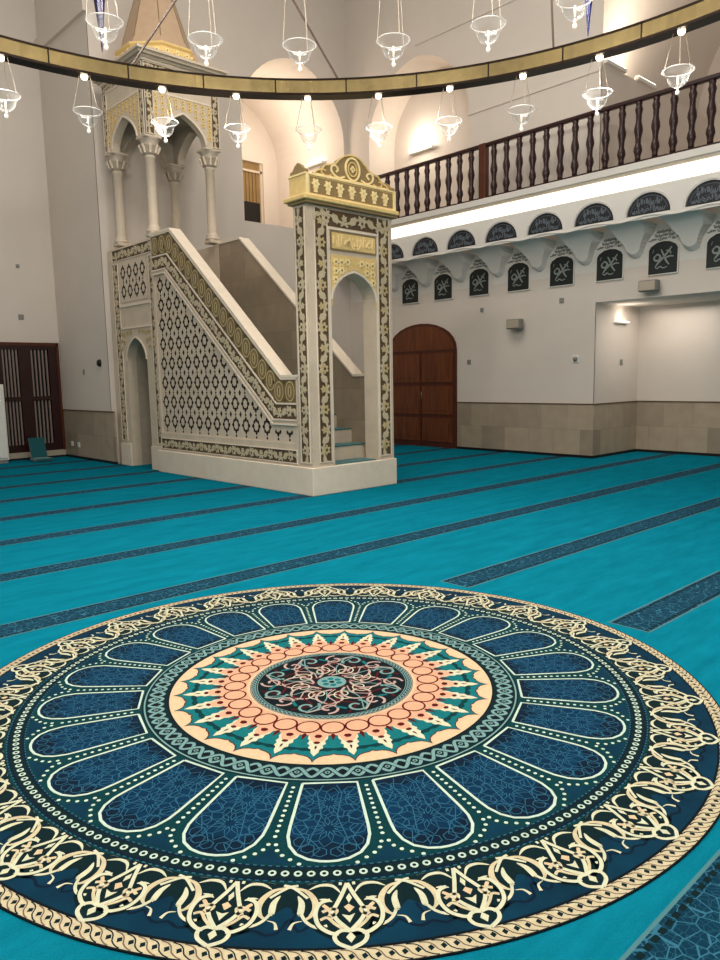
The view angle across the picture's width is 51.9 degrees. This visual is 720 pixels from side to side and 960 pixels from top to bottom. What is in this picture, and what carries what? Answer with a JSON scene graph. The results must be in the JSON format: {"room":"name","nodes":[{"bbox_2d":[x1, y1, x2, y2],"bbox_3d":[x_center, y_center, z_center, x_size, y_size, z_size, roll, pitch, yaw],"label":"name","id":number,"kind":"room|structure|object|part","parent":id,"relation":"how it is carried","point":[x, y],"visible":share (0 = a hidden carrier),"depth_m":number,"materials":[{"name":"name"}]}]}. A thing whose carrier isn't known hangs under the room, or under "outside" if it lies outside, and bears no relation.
{"room":"mosque","nodes":[
{"label":"mosque","id":0,"kind":"room"},
{"bbox_2d":[0,0,63,408],"bbox_3d":[-7.452,-5.671,13.539,3.360,10.800,0.120,-8,11,-42],"label":"wall","id":1,"kind":"structure","parent":0,"point":[28,290],"depth_m":14.34,"materials":[{"name":"paint"}]},
{"bbox_2d":[18,314,23,319],"bbox_3d":[-6.644,-3.194,14.504,0.100,0.100,0.015,-8,11,-42],"label":"wall sensor","id":2,"kind":"object","parent":1,"relation":"attached to","point":[20,316],"visible":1,"depth_m":14.50,"materials":[{"name":"grey plastic"}]},
{"bbox_2d":[0,342,65,453],"bbox_3d":[-6.804,-1.620,14.603,1.780,2.160,0.170,-8,11,-42],"label":"door","id":3,"kind":"structure","parent":1,"relation":"in","point":[30,375],"depth_m":14.77,"materials":[{"name":"black wood"}]},
{"bbox_2d":[9,449,65,458],"bbox_3d":[-6.764,-0.488,14.702,1.830,0.110,0.040,-8,11,-42],"label":"trim","id":4,"kind":"structure","parent":1,"relation":"attached to","point":[62,451],"depth_m":14.80,"materials":[{"name":"grey stone"}]},
{"bbox_2d":[34,0,110,410],"bbox_3d":[-5.438,-5.743,13.790,0.060,10.800,2.250,-8,11,-42],"label":"wall","id":5,"kind":"structure","parent":0,"point":[60,24],"depth_m":13.87,"materials":[{"name":"paint"}]},
{"bbox_2d":[63,409,117,461],"bbox_3d":[-5.295,-0.895,14.408,0.050,0.922,2.400,-8,11,-42],"label":"trim","id":6,"kind":"structure","parent":5,"relation":"attached to","point":[95,431],"depth_m":14.28,"materials":[{"name":"beige stone"}]},
{"bbox_2d":[85,0,351,463],"bbox_3d":[-3.345,-6.082,15.970,6.010,10.800,2.620,-8,11,-42],"label":"wall","id":7,"kind":"structure","parent":0,"point":[251,31],"depth_m":15.05,"materials":[{"name":"paint"}]},
{"bbox_2d":[8,454,117,464],"bbox_3d":[-6.496,-0.237,13.359,3.360,0.050,2.400,-8,11,-42],"label":"baseboard","id":8,"kind":"structure","parent":7,"relation":"attached to","point":[67,455],"depth_m":14.66,"materials":[{"name":"black"}]},
{"bbox_2d":[242,161,263,222],"bbox_3d":[-2.662,-7.029,18.240,0.610,1.530,0.050,-8,11,-42],"label":"window","id":9,"kind":"structure","parent":7,"relation":"in","point":[252,173],"depth_m":18.27,"materials":[{"name":"black"}]},
{"bbox_2d":[306,160,324,168],"bbox_3d":[-1.051,-7.456,17.463,0.110,0.070,0.600,-8,11,-42],"label":"uplighter","id":10,"kind":"object","parent":7,"relation":"attached to","point":[320,162],"visible":1,"depth_m":17.41,"materials":[{"name":"white plastic"}]},
{"bbox_2d":[0,444,719,959],"bbox_3d":[-0.516,0.203,9.560,15.112,0.002,16.150,-8,11,-42],"label":"floor","id":11,"kind":"structure","parent":0,"point":[628,543],"depth_m":6.49,"materials":[{"name":"teal carpet"}]},
{"bbox_2d":[0,384,8,463],"bbox_3d":[-7.010,-1.062,14.098,0.420,1.500,0.360,-8,11,-42],"label":"cabinet","id":12,"kind":"object","parent":11,"relation":"on","point":[4,450],"visible":1,"depth_m":14.08,"materials":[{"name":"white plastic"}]},
{"bbox_2d":[28,437,53,461],"bbox_3d":[-6.234,-0.594,14.436,0.330,0.448,0.470,-8,11,-42],"label":"chair","id":13,"kind":"object","parent":11,"relation":"on","point":[37,446],"visible":1,"depth_m":14.48,"materials":[{"name":"teal fabric"}]},
{"bbox_3d":[-6.334,-0.635,14.537,0.290,0.390,0.180,-8,11,-42],"label":"backrest","id":14,"kind":"part","parent":13,"relation":"part of","materials":[{"name":"teal fabric"}]},
{"bbox_3d":[-6.207,-0.402,14.437,0.330,0.068,0.400,-8,11,-42],"label":"seat","id":15,"kind":"part","parent":13,"relation":"part of","materials":[{"name":"teal fabric"}]},
{"bbox_2d":[93,0,398,496],"bbox_3d":[-2.084,-4.644,11.454,1.640,9.140,5.870,-8,11,-42],"label":"minbar","id":16,"kind":"object","parent":11,"relation":"on","point":[224,372],"visible":0.89,"depth_m":11.05,"materials":[{"name":"stone"}]},
{"bbox_3d":[-3.873,-3.410,12.629,0.010,0.680,0.980,-8,11,-42],"label":"pierced panel","id":17,"kind":"part","parent":16,"relation":"part of","materials":[{"name":"beige"}]},
{"bbox_3d":[-3.417,-6.801,12.559,1.640,0.160,1.730,-8,11,-42],"label":"canopy cornice","id":18,"kind":"part","parent":16,"relation":"part of","materials":[{"name":"stone"}]},
{"bbox_3d":[-2.066,-1.890,10.848,0.020,2.530,3.580,-8,11,-42],"label":"pierced panel","id":19,"kind":"part","parent":16,"relation":"part of","materials":[{"name":"stone"}]},
{"bbox_3d":[-0.215,-3.644,9.584,1.640,0.345,0.430,-8,11,-42],"label":"cornice","id":20,"kind":"part","parent":16,"relation":"part of","materials":[{"name":"gold metal"}]},
{"bbox_3d":[-0.203,-3.984,9.547,1.540,0.352,0.300,-8,11,-42],"label":"crown","id":21,"kind":"part","parent":16,"relation":"part of","materials":[{"name":"gold metal"}]},
{"bbox_3d":[-0.177,-1.859,9.844,1.494,3.264,0.280,-8,11,-42],"label":"portal frame","id":22,"kind":"part","parent":16,"relation":"part of","materials":[{"name":"stone"}]},
{"bbox_3d":[-0.077,-3.075,9.606,0.800,0.235,0.026,-8,11,-42],"label":"inscription panel","id":23,"kind":"part","parent":16,"relation":"part of","materials":[{"name":"gold metal"}]},
{"bbox_2d":[0,583,719,959],"bbox_3d":[-0.140,1.005,3.668,3.584,0.010,3.584,-8,11,-42],"label":"carpet","id":24,"kind":"object","parent":11,"relation":"on","point":[336,771],"visible":1,"depth_m":2.82,"materials":[{"name":"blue carpet"}]},
{"bbox_2d":[0,0,719,149],"bbox_3d":[-0.370,-6.068,2.703,7.615,7.107,7.615,-8,11,-42],"label":"chandelier","id":25,"kind":"object","parent":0,"point":[697,14],"depth_m":6.29,"materials":[{"name":"gold metal"}]},
{"bbox_3d":[-2.811,-3.098,5.847,0.240,0.452,0.240,-8,11,-42],"label":"glass lamp","id":26,"kind":"part","parent":25,"relation":"part of","materials":[{"name":"clear glass"}]},
{"bbox_3d":[-2.308,-3.368,6.195,0.058,0.030,0.058,-8,11,-42],"label":"bulb","id":27,"kind":"part","parent":25,"relation":"part of","materials":[{"name":"beige glass"}]},
{"bbox_3d":[-2.299,-3.161,6.233,0.240,0.452,0.240,-8,11,-42],"label":"glass lamp","id":28,"kind":"part","parent":25,"relation":"part of","materials":[{"name":"clear glass"}]},
{"bbox_2d":[93,0,104,51],"bbox_3d":[-2.202,-4.431,6.170,0.170,1.630,0.170,-8,11,-42],"label":"hanging ornament","id":29,"kind":"object","parent":25,"relation":"hanging from","point":[99,5],"visible":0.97,"depth_m":6.22,"materials":[{"name":"blue glass"}]},
{"bbox_3d":[-1.918,-3.804,5.482,0.276,1.156,0.276,-8,11,-42],"label":"glass lamp","id":30,"kind":"part","parent":25,"relation":"part of","materials":[{"name":"clear glass"}]},
{"bbox_3d":[-1.735,-3.419,6.490,0.058,0.030,0.058,-8,11,-42],"label":"bulb","id":31,"kind":"part","parent":25,"relation":"part of","materials":[{"name":"beige glass"}]},
{"bbox_3d":[-1.727,-3.212,6.525,0.240,0.452,0.240,-8,11,-42],"label":"glass lamp","id":32,"kind":"part","parent":25,"relation":"part of","materials":[{"name":"clear glass"}]},
{"bbox_3d":[-1.230,-3.861,5.803,0.276,1.156,0.276,-8,11,-42],"label":"glass lamp","id":33,"kind":"part","parent":25,"relation":"part of","materials":[{"name":"clear glass"}]},
{"bbox_3d":[-1.113,-3.249,6.715,0.240,0.452,0.240,-8,11,-42],"label":"glass lamp","id":34,"kind":"part","parent":25,"relation":"part of","materials":[{"name":"clear glass"}]},
{"bbox_3d":[-0.498,-3.893,5.937,0.276,1.156,0.276,-8,11,-42],"label":"glass lamp","id":35,"kind":"part","parent":25,"relation":"part of","materials":[{"name":"clear glass"}]},
{"bbox_3d":[-0.474,-3.272,6.797,0.240,0.452,0.240,-8,11,-42],"label":"glass lamp","id":36,"kind":"part","parent":25,"relation":"part of","materials":[{"name":"clear glass"}]},
{"bbox_3d":[0.170,-3.280,6.768,0.240,0.452,0.240,-8,11,-42],"label":"glass lamp","id":37,"kind":"part","parent":25,"relation":"part of","materials":[{"name":"clear glass"}]},
{"bbox_3d":[0.261,-3.899,5.883,0.276,1.156,0.276,-8,11,-42],"label":"glass lamp","id":38,"kind":"part","parent":25,"relation":"part of","materials":[{"name":"clear glass"}]},
{"bbox_3d":[0.799,-3.272,6.629,0.240,0.452,0.240,-8,11,-42],"label":"glass lamp","id":39,"kind":"part","parent":25,"relation":"part of","materials":[{"name":"clear glass"}]},
{"bbox_3d":[0.980,-3.878,5.638,0.276,1.156,0.276,-8,11,-42],"label":"glass lamp","id":40,"kind":"part","parent":25,"relation":"part of","materials":[{"name":"clear glass"}]},
{"bbox_3d":[1.395,-3.249,6.385,0.240,0.452,0.240,-8,11,-42],"label":"glass lamp","id":41,"kind":"part","parent":25,"relation":"part of","materials":[{"name":"clear glass"}]},
{"bbox_3d":[1.543,-3.839,5.277,0.276,1.156,0.276,-8,11,-42],"label":"glass lamp","id":42,"kind":"part","parent":25,"relation":"part of","materials":[{"name":"clear glass"}]},
{"bbox_2d":[585,0,591,34],"bbox_3d":[1.883,-4.489,6.047,0.170,1.630,0.170,-8,11,-42],"label":"hanging ornament","id":43,"kind":"object","parent":25,"relation":"hanging from","point":[588,11],"visible":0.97,"depth_m":6.12,"materials":[{"name":"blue glass"}]},
{"bbox_3d":[1.939,-3.212,6.042,0.240,0.452,0.240,-8,11,-42],"label":"glass lamp","id":44,"kind":"part","parent":25,"relation":"part of","materials":[{"name":"clear glass"}]},
{"bbox_3d":[1.943,-3.419,6.002,0.058,0.030,0.058,-8,11,-42],"label":"bulb","id":45,"kind":"part","parent":25,"relation":"part of","materials":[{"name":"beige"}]},
{"bbox_3d":[2.416,-3.161,5.612,0.240,0.452,0.240,-8,11,-42],"label":"glass lamp","id":46,"kind":"part","parent":25,"relation":"part of","materials":[{"name":"clear glass"}]},
{"bbox_3d":[2.420,-3.368,5.568,0.058,0.030,0.058,-8,11,-42],"label":"bulb","id":47,"kind":"part","parent":25,"relation":"part of","materials":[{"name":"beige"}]},
{"bbox_2d":[345,0,719,403],"bbox_3d":[5.657,-5.978,14.027,4.550,10.800,12.500,-8,11,-42],"label":"wall","id":48,"kind":"structure","parent":0,"point":[533,363],"depth_m":13.99,"materials":[{"name":"paint"}]},
{"bbox_2d":[391,245,403,259],"bbox_3d":[0.677,-4.754,15.447,0.026,0.310,0.690,-8,11,-42],"label":"lunette","id":49,"kind":"object","parent":48,"relation":"attached to","point":[397,253],"visible":0.58,"depth_m":15.35,"materials":[{"name":"black"}]},
{"bbox_2d":[402,271,419,304],"bbox_3d":[1.083,-4.151,15.905,0.026,0.708,0.511,-8,11,-42],"label":"plaque","id":50,"kind":"object","parent":48,"relation":"attached to","point":[410,287],"visible":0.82,"depth_m":15.90,"materials":[{"name":"black stone"}]},
{"bbox_2d":[409,144,434,154],"bbox_3d":[1.355,-7.250,16.236,0.110,0.070,0.700,-8,11,-42],"label":"uplighter","id":51,"kind":"object","parent":48,"relation":"attached to","point":[431,146],"visible":1,"depth_m":16.18,"materials":[{"name":"white plastic"}]},
{"bbox_2d":[393,324,456,448],"bbox_3d":[1.298,-2.034,15.947,0.104,2.620,1.960,-8,11,-42],"label":"door","id":52,"kind":"structure","parent":48,"relation":"in","point":[424,355],"depth_m":15.87,"materials":[{"name":"red wood"}]},
{"bbox_2d":[413,238,437,255],"bbox_3d":[1.308,-4.673,14.776,0.026,0.310,0.690,-8,11,-42],"label":"lunette","id":53,"kind":"object","parent":48,"relation":"attached to","point":[426,245],"visible":1,"depth_m":14.77,"materials":[{"name":"black"}]},
{"bbox_2d":[434,265,452,300],"bbox_3d":[1.714,-4.070,15.233,0.026,0.708,0.511,-8,11,-42],"label":"plaque","id":54,"kind":"object","parent":48,"relation":"attached to","point":[443,283],"visible":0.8,"depth_m":15.23,"materials":[{"name":"black"}]},
{"bbox_2d":[448,231,474,249],"bbox_3d":[1.939,-4.591,14.104,0.026,0.310,0.690,-8,11,-42],"label":"lunette","id":55,"kind":"object","parent":48,"relation":"attached to","point":[460,239],"visible":1,"depth_m":14.10,"materials":[{"name":"black"}]},
{"bbox_2d":[469,259,489,296],"bbox_3d":[2.345,-3.989,14.562,0.026,0.708,0.511,-8,11,-42],"label":"plaque","id":56,"kind":"object","parent":48,"relation":"attached to","point":[479,278],"visible":0.93,"depth_m":14.55,"materials":[{"name":"black stone"}]},
{"bbox_2d":[486,222,516,242],"bbox_3d":[2.570,-4.510,13.432,0.026,0.310,0.690,-8,11,-42],"label":"lunette","id":57,"kind":"object","parent":48,"relation":"attached to","point":[501,231],"visible":1,"depth_m":13.42,"materials":[{"name":"black"}]},
{"bbox_2d":[506,319,523,328],"bbox_3d":[2.935,-2.939,13.945,0.226,0.180,0.300,-8,11,-42],"label":"wall speaker","id":58,"kind":"object","parent":48,"relation":"attached to","point":[510,323],"visible":1,"depth_m":13.85,"materials":[{"name":"grey plastic"}]},
{"bbox_2d":[506,320,517,327],"bbox_3d":[2.855,-2.927,13.871,0.006,0.140,0.260,-8,11,-42],"label":"grille","id":59,"kind":"object","parent":58,"relation":"attached to","point":[509,323],"depth_m":13.87,"materials":[{"name":"beige metal"}]},
{"bbox_2d":[507,253,529,291],"bbox_3d":[2.976,-3.907,13.890,0.026,0.708,0.511,-8,11,-42],"label":"plaque","id":60,"kind":"object","parent":48,"relation":"attached to","point":[518,273],"visible":0.91,"depth_m":13.88,"materials":[{"name":"black stone"}]},
{"bbox_2d":[350,143,719,302],"bbox_3d":[3.782,-4.288,12.470,0.690,1.465,12.502,-8,11,-42],"label":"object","id":61,"kind":"structure","parent":48,"relation":"attached to","point":[692,224],"depth_m":12.64,"materials":[{"name":"paint"}]},
{"bbox_2d":[377,72,719,217],"bbox_3d":[3.582,-5.483,12.193,0.133,0.984,12.380,-8,11,-42],"label":"balustrade","id":62,"kind":"object","parent":61,"relation":"on","point":[483,148],"visible":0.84,"depth_m":12.39,"materials":[{"name":"brown wood"}]},
{"bbox_3d":[2.273,-5.652,13.587,0.130,0.984,0.150,-8,11,-42],"label":"newel post","id":63,"kind":"part","parent":62,"relation":"part of","materials":[{"name":"red wood"}]},
{"bbox_3d":[3.591,-5.020,12.257,0.080,0.049,12.380,-8,11,-42],"label":"rail","id":64,"kind":"part","parent":62,"relation":"part of","materials":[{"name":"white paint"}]},
{"bbox_2d":[391,156,719,238],"bbox_3d":[3.583,-4.723,12.230,0.070,0.200,12.500,-8,11,-42],"label":"light strip","id":65,"kind":"object","parent":61,"relation":"attached to","point":[709,165],"visible":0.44,"depth_m":12.28,"materials":[{"name":"white"}]},
{"bbox_2d":[528,214,561,234],"bbox_3d":[3.201,-4.429,12.761,0.026,0.310,0.690,-8,11,-42],"label":"lunette","id":66,"kind":"object","parent":48,"relation":"attached to","point":[544,223],"visible":1,"depth_m":12.75,"materials":[{"name":"black"}]},
{"bbox_2d":[549,245,574,287],"bbox_3d":[3.607,-3.826,13.219,0.026,0.708,0.511,-8,11,-42],"label":"plaque","id":67,"kind":"object","parent":48,"relation":"attached to","point":[562,267],"visible":0.95,"depth_m":13.21,"materials":[{"name":"black"}]},
{"bbox_2d":[572,355,578,362],"bbox_3d":[3.849,-2.163,13.217,0.035,0.130,0.130,-8,11,-42],"label":"wall control","id":68,"kind":"object","parent":48,"relation":"attached to","point":[575,358],"visible":1,"depth_m":13.21,"materials":[{"name":"white plastic"}]},
{"bbox_2d":[457,401,719,455],"bbox_3d":[4.668,-0.979,13.702,1.637,0.922,12.500,-8,11,-42],"label":"wainscoting","id":69,"kind":"structure","parent":48,"relation":"attached to","point":[682,426],"depth_m":13.77,"materials":[{"name":"beige stone"}]},
{"bbox_2d":[457,446,719,458],"bbox_3d":[5.781,-0.356,12.599,1.630,0.050,9.270,-8,11,-42],"label":"baseboard","id":70,"kind":"structure","parent":48,"relation":"attached to","point":[458,447],"depth_m":13.84,"materials":[{"name":"black"}]},
{"bbox_2d":[575,204,612,226],"bbox_3d":[3.832,-4.348,12.089,0.026,0.310,0.690,-8,11,-42],"label":"lunette","id":71,"kind":"object","parent":48,"relation":"attached to","point":[595,213],"visible":1,"depth_m":12.08,"materials":[{"name":"black stone"}]},
{"bbox_2d":[596,237,623,281],"bbox_3d":[4.238,-3.745,12.547,0.026,0.708,0.511,-8,11,-42],"label":"plaque","id":72,"kind":"object","parent":48,"relation":"attached to","point":[609,262],"visible":0.99,"depth_m":12.54,"materials":[{"name":"black"}]},
{"bbox_2d":[604,58,626,73],"bbox_3d":[4.333,-7.030,12.566,0.670,0.070,0.090,-8,11,-42],"label":"uplighter","id":73,"kind":"object","parent":48,"relation":"attached to","point":[607,61],"visible":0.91,"depth_m":12.51,"materials":[{"name":"white plastic"}]},
{"bbox_2d":[614,321,629,323],"bbox_3d":[4.765,-2.863,13.445,0.460,0.040,0.065,-8,11,-42],"label":"wall lamp","id":74,"kind":"object","parent":48,"relation":"attached to","point":[618,322],"visible":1,"depth_m":13.41,"materials":[{"name":"white plastic"}]},
{"bbox_2d":[634,75,655,88],"bbox_3d":[5.137,-7.147,13.308,0.670,0.070,0.090,-8,11,-42],"label":"uplighter","id":75,"kind":"object","parent":48,"relation":"attached to","point":[638,78],"visible":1,"depth_m":13.24,"materials":[{"name":"white plastic"}]},
{"bbox_2d":[638,279,659,292],"bbox_3d":[4.701,-3.146,11.997,0.226,0.180,0.300,-8,11,-42],"label":"wall speaker","id":76,"kind":"object","parent":48,"relation":"attached to","point":[652,285],"visible":1,"depth_m":11.90,"materials":[{"name":"grey plastic"}]},
{"bbox_2d":[639,280,654,290],"bbox_3d":[4.620,-3.135,11.923,0.006,0.140,0.260,-8,11,-42],"label":"grille","id":77,"kind":"object","parent":76,"relation":"attached to","point":[644,285],"depth_m":11.92,"materials":[{"name":"beige metal"}]},
{"bbox_2d":[628,193,669,216],"bbox_3d":[4.463,-4.266,11.418,0.026,0.310,0.690,-8,11,-42],"label":"lunette","id":78,"kind":"object","parent":48,"relation":"attached to","point":[648,203],"visible":1,"depth_m":11.41,"materials":[{"name":"black"}]},
{"bbox_2d":[647,228,679,275],"bbox_3d":[4.869,-3.664,11.876,0.026,0.708,0.511,-8,11,-42],"label":"plaque","id":79,"kind":"object","parent":48,"relation":"attached to","point":[663,256],"visible":1,"depth_m":11.87,"materials":[{"name":"black"}]},
{"bbox_2d":[686,180,719,206],"bbox_3d":[5.094,-4.185,10.746,0.026,0.310,0.690,-8,11,-42],"label":"lunette","id":80,"kind":"object","parent":48,"relation":"attached to","point":[707,192],"visible":1,"depth_m":10.79,"materials":[{"name":"black"}]},
{"bbox_2d":[705,221,719,268],"bbox_3d":[5.500,-3.582,11.204,0.026,0.708,0.511,-8,11,-42],"label":"plaque","id":81,"kind":"object","parent":48,"relation":"attached to","point":[712,258],"visible":1,"depth_m":11.31,"materials":[{"name":"black"}]},
{"bbox_2d":[596,291,719,306],"bbox_3d":[6.790,-2.892,11.126,1.600,0.001,6.200,-8,11,-42],"label":"ceiling","id":82,"kind":"structure","parent":0,"point":[715,295],"depth_m":12.65,"materials":[{"name":"paint"}]},
{"bbox_2d":[637,300,719,401],"bbox_3d":[7.399,-1.631,11.851,0.001,2.720,6.200,-8,11,-42],"label":"wall","id":83,"kind":"structure","parent":0,"point":[679,344],"depth_m":13.46,"materials":[{"name":"paint"}]}
]}

